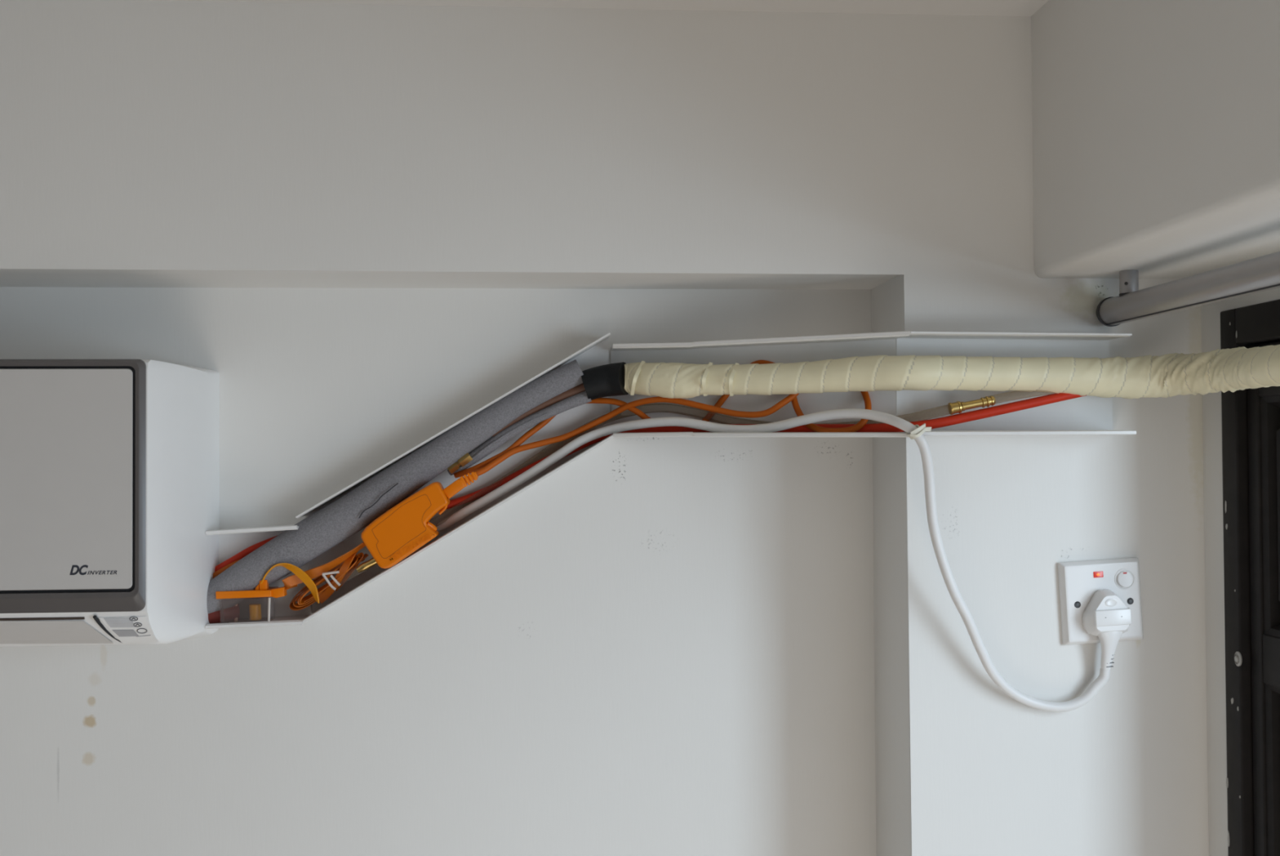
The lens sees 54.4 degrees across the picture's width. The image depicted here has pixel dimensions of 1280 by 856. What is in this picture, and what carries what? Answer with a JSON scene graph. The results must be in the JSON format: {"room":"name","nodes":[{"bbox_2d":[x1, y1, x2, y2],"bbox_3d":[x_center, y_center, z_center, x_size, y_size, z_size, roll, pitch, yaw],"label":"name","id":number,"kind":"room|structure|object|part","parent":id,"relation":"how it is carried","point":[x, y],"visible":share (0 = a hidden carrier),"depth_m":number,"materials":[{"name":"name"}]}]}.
{"room":"bedroom","nodes":[
{"label":"bedroom","id":0,"kind":"room"},
{"bbox_2d":[0,286,876,855],"bbox_3d":[-1.200,0.830,1.393,2.990,2.507,0.120,0,-1,-4],"label":"wall","id":1,"kind":"structure","parent":0,"point":[655,646],"depth_m":1.42,"materials":[{"name":"paint"}]},
{"bbox_2d":[0,359,219,646],"bbox_3d":[-0.874,0.082,1.272,0.818,0.297,0.196,0,-1,-4],"label":"air conditioner","id":2,"kind":"object","parent":1,"relation":"attached to","point":[109,468],"visible":1,"depth_m":1.20,"materials":[{"name":"white plastic"}]},
{"bbox_3d":[-0.877,0.051,1.177,0.774,0.213,0.004,0,-1,-4],"label":"panel","id":3,"kind":"part","parent":2,"relation":"part of","materials":[{"name":"white plastic"}]},
{"bbox_3d":[-0.502,0.199,1.224,0.047,0.030,0.035,0,-1,-4],"label":"control panel","id":4,"kind":"part","parent":2,"relation":"part of","materials":[{"name":"white plastic"}]},
{"bbox_2d":[208,603,239,622],"bbox_3d":[-0.469,0.201,1.369,0.059,0.030,0.036,0,-1,-4],"label":"hose","id":5,"kind":"object","parent":2,"relation":"attached to","point":[229,614],"visible":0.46,"depth_m":1.36,"materials":[{"name":"red plastic"}]},
{"bbox_2d":[213,559,239,577],"bbox_3d":[-0.439,0.150,1.384,0.119,0.064,0.013,0,-1,-13],"label":"cable","id":6,"kind":"object","parent":2,"relation":"attached to","point":[217,572],"visible":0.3,"depth_m":1.37,"materials":[{"name":"orange plastic"}]},
{"bbox_2d":[205,524,311,628],"bbox_3d":[-0.419,0.162,1.372,0.103,0.111,0.055,0,-1,-4],"label":"cable trunking","id":7,"kind":"object","parent":1,"relation":"attached to","point":[232,541],"visible":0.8,"depth_m":1.40,"materials":[{"name":"white plastic"}]},
{"bbox_2d":[215,579,287,622],"bbox_3d":[-0.424,0.190,1.365,0.072,0.048,0.038,0,-1,-4],"label":"tank","id":8,"kind":"object","parent":7,"relation":"in","point":[263,589],"visible":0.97,"depth_m":1.35,"materials":[{"name":"orange plastic"}]},
{"bbox_3d":[-0.430,0.181,1.365,0.059,0.009,0.038,0,-1,-4],"label":"lid","id":9,"kind":"part","parent":8,"relation":"part of","materials":[{"name":"orange plastic"}]},
{"bbox_2d":[261,542,368,609],"bbox_3d":[-0.356,0.163,1.373,0.114,0.076,0.050,0,-1,-4],"label":"cable","id":10,"kind":"object","parent":7,"relation":"in","point":[344,563],"visible":0.97,"depth_m":1.37,"materials":[{"name":"orange plastic"}]},
{"bbox_2d":[322,570,340,590],"bbox_3d":[-0.337,0.167,1.360,0.021,0.022,0.003,0,-1,-4],"label":"tie","id":11,"kind":"object","parent":10,"relation":"attached to","point":[324,574],"visible":1,"depth_m":1.36,"materials":[{"name":"white plastic"}]},
{"bbox_2d":[295,332,613,622],"bbox_3d":[-0.203,0.053,1.389,0.347,0.315,0.055,0,-1,-4],"label":"cable trunking","id":12,"kind":"object","parent":1,"relation":"attached to","point":[596,353],"visible":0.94,"depth_m":1.41,"materials":[{"name":"white plastic"}]},
{"bbox_2d":[206,359,583,613],"bbox_3d":[-0.280,0.069,1.376,0.442,0.289,0.041,0,-1,-4],"label":"insulation","id":13,"kind":"object","parent":12,"relation":"in","point":[324,529],"visible":0.91,"depth_m":1.36,"materials":[{"name":"grey fabric"}]},
{"bbox_2d":[447,452,472,473],"bbox_3d":[-0.200,0.038,1.385,0.029,0.025,0.013,0,-1,-4],"label":"nut","id":14,"kind":"object","parent":13,"relation":"attached to","point":[465,459],"visible":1,"depth_m":1.38,"materials":[{"name":"gold metal"}]},
{"bbox_2d":[447,391,591,475],"bbox_3d":[-0.135,0.005,1.393,0.162,0.095,0.017,0,-1,0],"label":"insulation","id":15,"kind":"object","parent":13,"relation":"on","point":[492,443],"visible":1,"depth_m":1.39,"materials":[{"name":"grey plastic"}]},
{"bbox_2d":[492,382,585,435],"bbox_3d":[-0.108,-0.023,1.397,0.125,0.067,0.015,0,-1,-2],"label":"copper pipe","id":16,"kind":"object","parent":13,"relation":"on","point":[580,388],"visible":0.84,"depth_m":1.39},
{"bbox_2d":[346,481,449,581],"bbox_3d":[-0.273,0.117,1.366,0.127,0.114,0.037,0,-1,-4],"label":"pump","id":17,"kind":"object","parent":12,"relation":"in","point":[405,527],"visible":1,"depth_m":1.35,"materials":[{"name":"orange plastic"}]},
{"bbox_2d":[443,360,871,497],"bbox_3d":[0.016,0.001,1.361,0.466,0.149,0.079,-1,-1,10],"label":"power cable","id":18,"kind":"object","parent":17,"relation":"attached to","point":[452,489],"visible":0.74,"depth_m":1.38,"materials":[{"name":"plastic"}]},
{"bbox_2d":[214,392,1086,571],"bbox_3d":[-0.010,0.068,1.359,0.973,0.212,0.103,0,-1,8],"label":"cable","id":19,"kind":"object","parent":12,"relation":"in","point":[1005,408],"visible":0.59,"depth_m":1.29,"materials":[{"name":"plastic"}]},
{"bbox_2d":[436,403,946,526],"bbox_3d":[0.050,0.041,1.362,0.577,0.140,0.081,-1,-1,13],"label":"hose","id":20,"kind":"object","parent":12,"relation":"in","point":[649,403],"visible":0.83,"depth_m":1.40,"materials":[{"name":"beige plastic"}]},
{"bbox_2d":[947,395,995,414],"bbox_3d":[0.338,-0.023,1.267,0.048,0.019,0.013,0,-1,-4],"label":"connector","id":21,"kind":"object","parent":20,"relation":"attached to","point":[957,406],"visible":1,"depth_m":1.26,"materials":[{"name":"gold metal"}]},
{"bbox_2d":[610,330,910,437],"bbox_3d":[0.119,-0.042,1.335,0.355,0.107,0.051,-1,-1,24],"label":"cable trunking","id":22,"kind":"object","parent":1,"relation":"attached to","point":[787,349],"visible":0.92,"depth_m":1.34,"materials":[{"name":"white plastic"}]},
{"bbox_2d":[906,422,931,439],"bbox_3d":[0.277,0.003,1.234,0.024,0.016,0.018,0,-1,-4],"label":"cable tie","id":23,"kind":"object","parent":22,"relation":"attached to","point":[917,432],"visible":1,"depth_m":1.23,"materials":[{"name":"white plastic"}]},
{"bbox_2d":[581,344,1279,399],"bbox_3d":[0.348,-0.054,1.250,0.851,0.050,0.299,-1,-1,38],"label":"pipe","id":24,"kind":"object","parent":22,"relation":"in","point":[1233,369],"visible":1,"depth_m":1.26,"materials":[{"name":"beige plastic"}]},
{"bbox_2d":[150,0,1048,16],"bbox_3d":[-0.904,-0.518,-0.840,3.527,0.100,4.668,0,-1,-4],"label":"ceiling","id":25,"kind":"structure","parent":0,"point":[951,7],"depth_m":1.28,"materials":[{"name":"paint"}]},
{"bbox_2d":[0,0,1208,855],"bbox_3d":[-0.983,0.827,1.283,3.407,2.507,0.171,0,-1,-4],"label":"wall","id":26,"kind":"structure","parent":0,"point":[144,143],"depth_m":1.30,"materials":[{"name":"paint"}]},
{"bbox_2d":[896,331,1136,435],"bbox_3d":[0.384,-0.044,1.280,0.232,0.105,0.055,0,-1,-4],"label":"cable trunking","id":27,"kind":"object","parent":26,"relation":"attached to","point":[1087,415],"visible":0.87,"depth_m":1.30,"materials":[{"name":"white plastic"}]},
{"bbox_2d":[1057,556,1143,644],"bbox_3d":[0.484,0.182,1.304,0.090,0.090,0.013,0,-1,-4],"label":"wall socket","id":28,"kind":"object","parent":26,"relation":"attached to","point":[1078,580],"visible":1,"depth_m":1.30,"materials":[{"name":"white plastic"}]},
{"bbox_2d":[434,408,1131,711],"bbox_3d":[0.125,0.139,1.311,0.763,0.316,0.114,-1,-1,10],"label":"power cord","id":29,"kind":"object","parent":28,"relation":"attached to","point":[1106,616],"visible":0.94,"depth_m":1.29,"materials":[{"name":"white plastic"}]},
{"bbox_2d":[1031,0,1279,278],"bbox_3d":[0.711,-0.338,-0.808,0.302,0.277,4.277,0,-1,-4],"label":"ceiling beam","id":30,"kind":"structure","parent":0,"point":[1156,123],"depth_m":1.07,"materials":[{"name":"paint"}]},
{"bbox_2d":[1096,251,1279,326],"bbox_3d":[0.567,-0.153,0.225,0.031,0.053,2.166,0,-1,-4],"label":"curtain rod","id":31,"kind":"object","parent":30,"relation":"attached to","point":[1260,273],"visible":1,"depth_m":1.12,"materials":[{"name":"grey paint"}]},
{"bbox_2d":[1200,287,1279,855],"bbox_3d":[0.809,0.915,-0.826,0.120,2.230,4.277,0,-1,-4],"label":"wall","id":32,"kind":"structure","parent":0,"point":[1210,313],"depth_m":1.30,"materials":[{"name":"paint"}]},
{"bbox_2d":[1220,298,1279,855],"bbox_3d":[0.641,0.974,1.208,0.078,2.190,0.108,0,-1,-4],"label":"door","id":33,"kind":"structure","parent":32,"relation":"in","point":[1251,417],"depth_m":1.24,"materials":[{"name":"paint"}]},
{"bbox_3d":[0.623,0.085,1.203,0.015,0.233,0.048,0,-1,-4],"label":"panel","id":34,"kind":"part","parent":33,"relation":"part of","materials":[{"name":"black wood"}]},
{"bbox_3d":[0.629,1.084,1.184,0.015,1.669,0.048,0,-1,-4],"label":"panel","id":35,"kind":"part","parent":33,"relation":"part of","materials":[{"name":"black wood"}]}
]}

